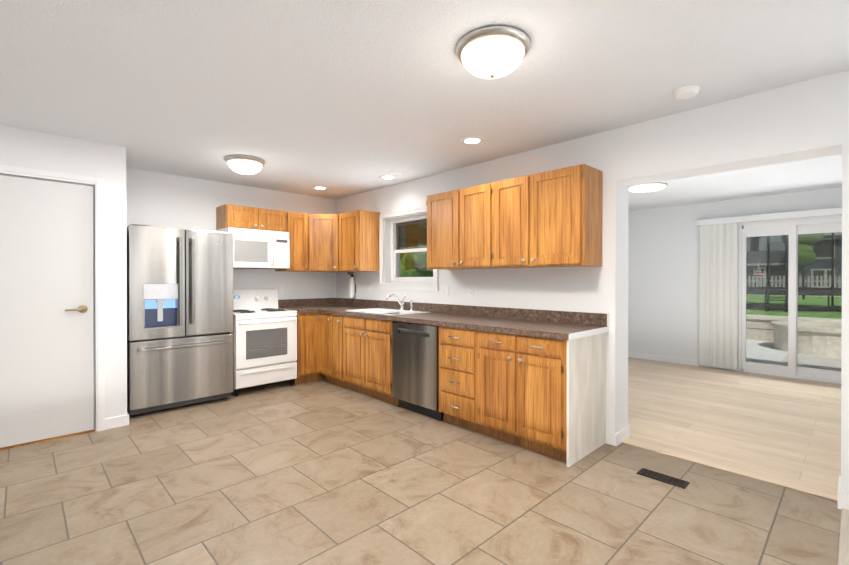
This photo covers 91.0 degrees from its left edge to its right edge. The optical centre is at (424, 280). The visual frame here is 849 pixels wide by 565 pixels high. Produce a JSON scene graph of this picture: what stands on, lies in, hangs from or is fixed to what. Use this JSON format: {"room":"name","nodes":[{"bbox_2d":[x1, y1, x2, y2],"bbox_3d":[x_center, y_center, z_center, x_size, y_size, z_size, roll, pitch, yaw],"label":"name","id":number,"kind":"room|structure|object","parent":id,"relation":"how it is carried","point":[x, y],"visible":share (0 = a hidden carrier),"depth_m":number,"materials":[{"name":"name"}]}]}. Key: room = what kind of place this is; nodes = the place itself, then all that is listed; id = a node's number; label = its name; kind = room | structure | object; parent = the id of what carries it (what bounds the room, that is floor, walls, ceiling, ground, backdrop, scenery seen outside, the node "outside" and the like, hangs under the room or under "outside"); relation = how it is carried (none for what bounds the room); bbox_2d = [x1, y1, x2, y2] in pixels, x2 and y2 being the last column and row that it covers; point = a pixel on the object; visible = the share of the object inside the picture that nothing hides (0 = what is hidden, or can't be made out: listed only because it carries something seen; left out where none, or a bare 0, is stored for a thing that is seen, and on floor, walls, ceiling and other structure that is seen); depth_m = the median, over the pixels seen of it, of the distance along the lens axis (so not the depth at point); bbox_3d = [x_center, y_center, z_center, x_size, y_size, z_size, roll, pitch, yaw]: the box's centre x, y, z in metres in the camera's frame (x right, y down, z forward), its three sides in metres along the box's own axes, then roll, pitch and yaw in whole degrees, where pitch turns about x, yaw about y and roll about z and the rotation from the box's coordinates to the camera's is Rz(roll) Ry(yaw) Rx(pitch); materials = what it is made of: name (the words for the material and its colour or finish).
{"room":"kitchen","nodes":[
{"label":"kitchen","id":0,"kind":"room"},
{"bbox_2d":[0,125,127,429],"bbox_3d":[-3.992,0.052,2.425,3.707,2.440,0.120,0,0,-44],"label":"wall","id":1,"kind":"structure","parent":0,"point":[19,147],"depth_m":3.58,"materials":[{"name":"white paint"}]},
{"bbox_2d":[0,175,93,447],"bbox_3d":[-3.086,0.229,3.212,0.852,2.049,0.092,0,0,-44],"label":"pantry door","id":2,"kind":"structure","parent":1,"relation":"in","point":[46,322],"depth_m":3.31,"materials":[{"name":"white wood"}]},
{"bbox_2d":[0,165,104,449],"bbox_3d":[-3.121,0.200,3.248,0.996,2.137,0.146,0,0,-44],"label":"door frame","id":3,"kind":"structure","parent":1,"relation":"attached to","point":[99,363],"depth_m":3.51,"materials":[{"name":"white paint"}]},
{"bbox_2d":[119,413,128,425],"bbox_3d":[-2.888,1.221,3.964,0.013,0.090,0.816,0,0,-44],"label":"baseboard","id":4,"kind":"structure","parent":1,"relation":"attached to","point":[125,418],"depth_m":3.66,"materials":[{"name":"white"}]},
{"bbox_2d":[128,168,335,299],"bbox_3d":[-3.609,0.046,3.915,6.330,2.440,0.120,0,0,-44],"label":"wall","id":5,"kind":"structure","parent":0,"point":[155,199],"depth_m":4.93,"materials":[{"name":"white paint"}]},
{"bbox_2d":[216,204,263,229],"bbox_3d":[-2.197,-0.736,4.956,0.412,0.265,0.336,0,0,-44],"label":"upper cabinet","id":6,"kind":"object","parent":5,"relation":"attached to","point":[227,215],"depth_m":4.83,"materials":[{"name":"brown wood"}]},
{"bbox_2d":[216,227,289,268],"bbox_3d":[-2.045,-0.374,5.022,0.716,0.453,0.454,0,0,-44],"label":"microwave","id":7,"kind":"object","parent":6,"relation":"attached to","point":[258,249],"visible":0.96,"depth_m":4.89,"materials":[{"name":"white"}]},
{"bbox_2d":[264,209,287,231],"bbox_3d":[-1.976,-0.737,5.171,0.411,0.265,0.336,0,0,-44],"label":"upper cabinet","id":8,"kind":"object","parent":5,"relation":"attached to","point":[274,220],"depth_m":5.10,"materials":[{"name":"brown wood"}]},
{"bbox_2d":[275,212,303,271],"bbox_3d":[-1.684,-0.498,5.421,0.353,0.745,0.384,0,0,-44],"label":"upper cabinet","id":9,"kind":"object","parent":5,"relation":"attached to","point":[295,220],"depth_m":5.29,"materials":[{"name":"brown wood"}]},
{"bbox_2d":[304,213,335,271],"bbox_3d":[-1.300,-0.499,5.588,0.676,0.745,0.677,0,0,-44],"label":"upper cabinet","id":10,"kind":"object","parent":5,"relation":"attached to","point":[319,229],"depth_m":5.40,"materials":[{"name":"brown wood"}]},
{"bbox_2d":[0,379,840,564],"bbox_3d":[-1.805,1.304,2.038,6.545,0.060,5.335,0,0,-44],"label":"floor","id":11,"kind":"structure","parent":0,"point":[321,472],"depth_m":2.43,"materials":[{"name":"beige tile"}]},
{"bbox_2d":[127,224,232,415],"bbox_3d":[-2.558,0.371,4.319,0.910,1.787,0.713,0,0,-44],"label":"refrigerator","id":12,"kind":"object","parent":11,"relation":"on","point":[179,317],"visible":0.96,"depth_m":4.06,"materials":[{"name":"grey metal"}]},
{"bbox_2d":[231,288,296,395],"bbox_3d":[-1.968,0.677,4.946,0.722,1.170,0.645,0,0,-44],"label":"range","id":13,"kind":"object","parent":11,"relation":"on","point":[264,332],"visible":0.94,"depth_m":4.78,"materials":[{"name":"white metal"},{"name":"black glass"},{"name":"chrome"}]},
{"bbox_2d":[295,312,318,384],"bbox_3d":[-1.599,0.825,5.304,0.295,0.870,0.676,0,0,-44],"label":"base cabinet","id":14,"kind":"object","parent":11,"relation":"on","point":[307,361],"depth_m":5.09,"materials":[{"name":"brown wood"}]},
{"bbox_2d":[319,313,334,383],"bbox_3d":[-0.985,0.825,5.268,0.677,0.870,0.369,0,0,-44],"label":"base cabinet","id":15,"kind":"object","parent":11,"relation":"on","point":[326,321],"depth_m":5.07,"materials":[{"name":"brown wood"}]},
{"bbox_2d":[335,314,338,384],"bbox_3d":[-0.795,0.826,5.107,0.626,0.870,0.354,0,0,-44],"label":"base cabinet","id":16,"kind":"object","parent":11,"relation":"on","point":[336,316],"depth_m":4.91,"materials":[{"name":"brown wood"}]},
{"bbox_2d":[339,315,397,404],"bbox_3d":[-0.431,0.828,4.732,0.626,0.870,0.951,0,0,-44],"label":"base cabinet","id":17,"kind":"object","parent":11,"relation":"on","point":[365,344],"depth_m":4.49,"materials":[{"name":"brown wood"}]},
{"bbox_2d":[392,321,442,420],"bbox_3d":[0.107,0.834,4.154,0.602,0.862,0.616,0,0,-44],"label":"dishwasher","id":18,"kind":"object","parent":11,"relation":"on","point":[415,367],"visible":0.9,"depth_m":3.92,"materials":[{"name":"grey metal"}]},
{"bbox_2d":[439,326,474,430],"bbox_3d":[0.491,0.832,3.776,0.629,0.870,0.448,0,0,-44],"label":"base cabinet","id":19,"kind":"object","parent":11,"relation":"on","point":[456,345],"depth_m":3.55,"materials":[{"name":"brown wood"}]},
{"bbox_2d":[475,330,605,466],"bbox_3d":[0.920,0.834,3.333,0.629,0.870,0.786,0,0,-44],"label":"base cabinet","id":20,"kind":"object","parent":11,"relation":"on","point":[545,396],"depth_m":3.07,"materials":[{"name":"brown wood"}]},
{"bbox_2d":[278,294,608,339],"bbox_3d":[-0.253,0.343,4.347,0.902,0.389,3.921,0,0,-44],"label":"countertop","id":21,"kind":"structure","parent":20,"relation":"on","point":[565,325],"depth_m":3.92,"materials":[{"name":"laminate"}]},
{"bbox_2d":[346,308,429,315],"bbox_3d":[-0.424,0.436,4.717,0.550,0.199,0.830,0,0,-44],"label":"sink","id":22,"kind":"object","parent":21,"relation":"in","point":[378,311],"depth_m":4.75,"materials":[{"name":"white ceramic"}]},
{"bbox_2d":[386,294,412,310],"bbox_3d":[-0.278,0.242,4.747,0.279,0.190,0.207,0,0,-44],"label":"faucet","id":23,"kind":"object","parent":21,"relation":"on","point":[404,306],"depth_m":4.84,"materials":[{"name":"silver metal"}]},
{"bbox_2d":[636,468,689,488],"bbox_3d":[1.533,1.268,2.690,0.110,0.006,0.280,0,0,-44],"label":"floor vent","id":24,"kind":"object","parent":11,"relation":"in","point":[674,481],"visible":1,"depth_m":2.68,"materials":[{"name":"brown metal"}]},
{"bbox_2d":[621,439,848,564],"bbox_3d":[-0.300,1.278,0.609,6.480,0.023,1.288,0,0,-44],"label":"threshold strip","id":25,"kind":"object","parent":11,"relation":"on","point":[843,555],"depth_m":2.57,"materials":[{"name":"grey laminate"}]},
{"bbox_2d":[0,0,848,210],"bbox_3d":[0.428,-1.188,2.542,10.470,0.120,7.700,0,0,-44],"label":"ceiling","id":26,"kind":"structure","parent":0,"point":[338,99],"depth_m":2.41,"materials":[{"name":"white paint"}]},
{"bbox_2d":[224,155,264,175],"bbox_3d":[-1.743,-1.099,4.060,0.368,0.151,0.368,0,0,-44],"label":"dome ceiling light","id":27,"kind":"object","parent":26,"relation":"attached to","point":[245,165],"visible":1,"depth_m":3.95,"materials":[{"name":"white glass"}]},
{"bbox_2d":[312,186,327,189],"bbox_3d":[-1.319,-1.176,5.290,0.196,0.006,0.196,0,0,-44],"label":"recessed light","id":28,"kind":"object","parent":26,"relation":"in","point":[320,187],"visible":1,"depth_m":5.25,"materials":[{"name":"white"}]},
{"bbox_2d":[379,175,395,179],"bbox_3d":[-0.416,-1.174,4.745,0.196,0.006,0.196,0,0,-44],"label":"recessed light","id":29,"kind":"object","parent":26,"relation":"in","point":[387,177],"visible":1,"depth_m":4.72,"materials":[{"name":"white"}]},
{"bbox_2d":[389,171,402,174],"bbox_3d":[-0.306,-1.173,4.545,0.156,0.007,0.156,0,0,-44],"label":"ceiling plate","id":30,"kind":"object","parent":26,"relation":"attached to","point":[396,172],"visible":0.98,"depth_m":4.52,"materials":[{"name":"white plastic"}]},
{"bbox_2d":[460,137,483,144],"bbox_3d":[0.398,-1.169,3.487,0.196,0.006,0.196,0,0,-44],"label":"recessed light","id":31,"kind":"object","parent":26,"relation":"in","point":[472,140],"visible":1,"depth_m":3.47,"materials":[{"name":"white"}]},
{"bbox_2d":[456,25,529,78],"bbox_3d":[0.339,-1.091,2.081,0.368,0.151,0.368,0,0,-44],"label":"dome ceiling light","id":32,"kind":"object","parent":26,"relation":"attached to","point":[492,52],"visible":1,"depth_m":1.98,"materials":[{"name":"white glass"}]},
{"bbox_2d":[629,182,666,193],"bbox_3d":[2.672,-1.093,5.020,0.430,0.090,0.430,0,0,-44],"label":"light","id":33,"kind":"object","parent":26,"relation":"attached to","point":[652,187],"visible":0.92,"depth_m":4.91,"materials":[{"name":"white glass"}]},
{"bbox_2d":[674,85,699,98],"bbox_3d":[1.606,-1.149,2.555,0.136,0.038,0.136,0,0,-44],"label":"smoke detector","id":34,"kind":"object","parent":26,"relation":"attached to","point":[687,92],"visible":0.98,"depth_m":2.52,"materials":[{"name":"white plastic"}]},
{"bbox_2d":[336,70,848,493],"bbox_3d":[1.395,0.018,3.482,0.260,2.500,7.700,0,0,-44],"label":"wall","id":35,"kind":"structure","parent":0,"point":[640,284],"depth_m":3.39,"materials":[{"name":"white paint"}]},
{"bbox_2d":[347,272,355,297],"bbox_3d":[-0.996,0.056,5.678,0.121,0.346,0.084,0,0,-44],"label":"fire extinguisher","id":36,"kind":"object","parent":35,"relation":"attached to","point":[352,288],"visible":1,"depth_m":5.65,"materials":[{"name":"white metal"}]},
{"bbox_2d":[336,210,379,271],"bbox_3d":[-0.872,-0.498,5.355,0.383,0.745,0.497,0,0,-44],"label":"upper cabinet","id":37,"kind":"object","parent":35,"relation":"attached to","point":[346,242],"depth_m":5.21,"materials":[{"name":"brown wood"}]},
{"bbox_2d":[368,284,371,292],"bbox_3d":[-0.719,0.100,5.473,0.008,0.115,0.072,0,0,-44],"label":"electrical outlet","id":38,"kind":"object","parent":35,"relation":"attached to","point":[369,288],"visible":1,"depth_m":5.46,"materials":[{"name":"white plastic"}]},
{"bbox_2d":[378,205,438,290],"bbox_3d":[-0.138,-0.370,5.004,0.245,0.957,1.040,0,0,-44],"label":"kitchen window","id":39,"kind":"structure","parent":35,"relation":"in","point":[396,225],"depth_m":5.20,"materials":[{"name":"white"}]},
{"bbox_2d":[426,191,453,269],"bbox_3d":[0.311,-0.493,4.168,0.336,0.745,0.515,0,0,-44],"label":"upper cabinet","id":40,"kind":"object","parent":35,"relation":"attached to","point":[438,205],"depth_m":4.11,"materials":[{"name":"brown wood"}]},
{"bbox_2d":[441,286,448,296],"bbox_3d":[0.216,0.109,4.507,0.009,0.115,0.118,0,0,-44],"label":"light switch","id":41,"kind":"object","parent":35,"relation":"attached to","point":[444,290],"visible":1,"depth_m":4.50,"materials":[{"name":"white plastic"}]},
{"bbox_2d":[468,286,473,296],"bbox_3d":[0.470,0.105,4.245,0.008,0.115,0.072,0,0,-44],"label":"electrical outlet","id":42,"kind":"object","parent":35,"relation":"attached to","point":[470,291],"visible":1,"depth_m":4.24,"materials":[{"name":"white plastic"}]},
{"bbox_2d":[450,183,499,269],"bbox_3d":[0.553,-0.492,3.918,0.336,0.745,0.450,0,0,-44],"label":"upper cabinet","id":43,"kind":"object","parent":35,"relation":"attached to","point":[470,206],"depth_m":3.82,"materials":[{"name":"brown wood"}]},
{"bbox_2d":[490,177,517,267],"bbox_3d":[0.862,-0.491,3.599,0.336,0.745,0.440,0,0,-44],"label":"upper cabinet","id":44,"kind":"object","parent":35,"relation":"attached to","point":[504,193],"depth_m":3.55,"materials":[{"name":"brown wood"}]},
{"bbox_2d":[518,164,602,267],"bbox_3d":[1.100,-0.490,3.352,0.336,0.745,0.515,0,0,-44],"label":"upper cabinet","id":45,"kind":"object","parent":35,"relation":"attached to","point":[552,218],"depth_m":3.21,"materials":[{"name":"brown wood"}]},
{"bbox_2d":[606,425,629,437],"bbox_3d":[1.064,1.221,4.025,0.013,0.090,1.748,0,0,-44],"label":"baseboard","id":46,"kind":"structure","parent":35,"relation":"attached to","point":[625,432],"depth_m":3.32,"materials":[{"name":"white"}]},
{"bbox_2d":[628,352,698,365],"bbox_3d":[3.535,1.210,6.644,0.013,0.090,1.420,0,0,-44],"label":"baseboard","id":47,"kind":"structure","parent":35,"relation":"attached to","point":[630,354],"depth_m":6.45,"materials":[{"name":"white"}]},
{"bbox_2d":[697,207,841,369],"bbox_3d":[4.833,0.173,5.244,0.081,2.115,2.410,0,0,-44],"label":"vertical blinds","id":48,"kind":"object","parent":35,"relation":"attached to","point":[718,298],"visible":1,"depth_m":5.89,"materials":[{"name":"white"}]},
{"bbox_2d":[739,218,841,383],"bbox_3d":[5.054,0.246,5.194,0.120,2.030,1.830,0,0,-44],"label":"sliding glass door","id":49,"kind":"structure","parent":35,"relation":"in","point":[793,230],"depth_m":5.43,"materials":[{"name":"white"}]},
{"bbox_2d":[838,476,840,489],"bbox_3d":[3.153,1.230,1.866,0.013,0.090,1.845,0,0,-44],"label":"baseboard","id":50,"kind":"structure","parent":35,"relation":"attached to","point":[839,483],"depth_m":2.44,"materials":[{"name":"white"}]},
{"bbox_2d":[838,489,848,509],"bbox_3d":[3.103,1.231,1.526,0.013,0.090,2.265,0,0,-44],"label":"baseboard","id":51,"kind":"structure","parent":35,"relation":"attached to","point":[843,499],"depth_m":2.32,"materials":[{"name":"white"}]},
{"bbox_2d":[625,357,840,495],"bbox_3d":[3.425,1.292,4.193,3.880,0.066,5.090,0,0,-44],"label":"floor","id":52,"kind":"structure","parent":0,"point":[785,429],"depth_m":3.80,"materials":[{"name":"beige wood"}]},
{"label":"outside","id":53,"kind":"structure","parent":0,"visible":0},
{"bbox_2d":[746,294,841,370],"bbox_3d":[14.719,1.016,27.884,120.000,0.540,100.000,0,0,-44],"label":"ground","id":54,"kind":"structure","parent":53,"point":[780,353],"depth_m":9.93,"materials":[{"name":"concrete"}]},
{"bbox_2d":[400,223,426,247],"bbox_3d":[0.050,-0.212,8.150,3.100,2.980,6.040,0,0,-44],"label":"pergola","id":55,"kind":"object","parent":54,"relation":"on","point":[422,235],"depth_m":10.02,"materials":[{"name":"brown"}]},
{"bbox_2d":[400,226,823,299],"bbox_3d":[19.940,-9.005,36.423,67.482,20.330,63.645,0,0,-44],"label":"trees","id":56,"kind":"object","parent":54,"relation":"on","point":[417,271],"depth_m":11.81,"materials":[{"name":"green plant"}]},
{"bbox_2d":[747,264,762,286],"bbox_3d":[18.791,-0.191,24.688,1.585,1.900,2.250,0,0,-44],"label":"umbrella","id":57,"kind":"object","parent":54,"relation":"on","point":[755,277],"depth_m":23.70,"materials":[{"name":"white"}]},
{"bbox_2d":[746,232,841,287],"bbox_3d":[30.071,-1.976,37.855,16.850,6.000,31.800,0,0,-44],"label":"neighbouring house","id":58,"kind":"structure","parent":54,"relation":"on","point":[810,266],"depth_m":29.39,"materials":[{"name":"grey stone"}]},
{"bbox_2d":[746,270,841,296],"bbox_3d":[18.916,0.105,22.205,0.140,1.330,18.005,0,0,-44],"label":"picket fence","id":59,"kind":"object","parent":54,"relation":"on","point":[808,280],"depth_m":21.56,"materials":[{"name":"white wood"}]},
{"bbox_2d":[746,314,841,357],"bbox_3d":[10.142,1.060,5.368,2.090,0.540,22.000,0,0,-44],"label":"wall","id":60,"kind":"structure","parent":54,"relation":"on","point":[824,349],"depth_m":7.84,"materials":[{"name":"stone"}]},
{"bbox_2d":[746,232,841,311],"bbox_3d":[10.761,-0.425,12.779,4.485,2.473,4.400,0,0,-44],"label":"trampoline","id":61,"kind":"object","parent":54,"relation":"on","point":[804,293],"depth_m":11.45,"materials":[{"name":"black fabric"}]}
]}

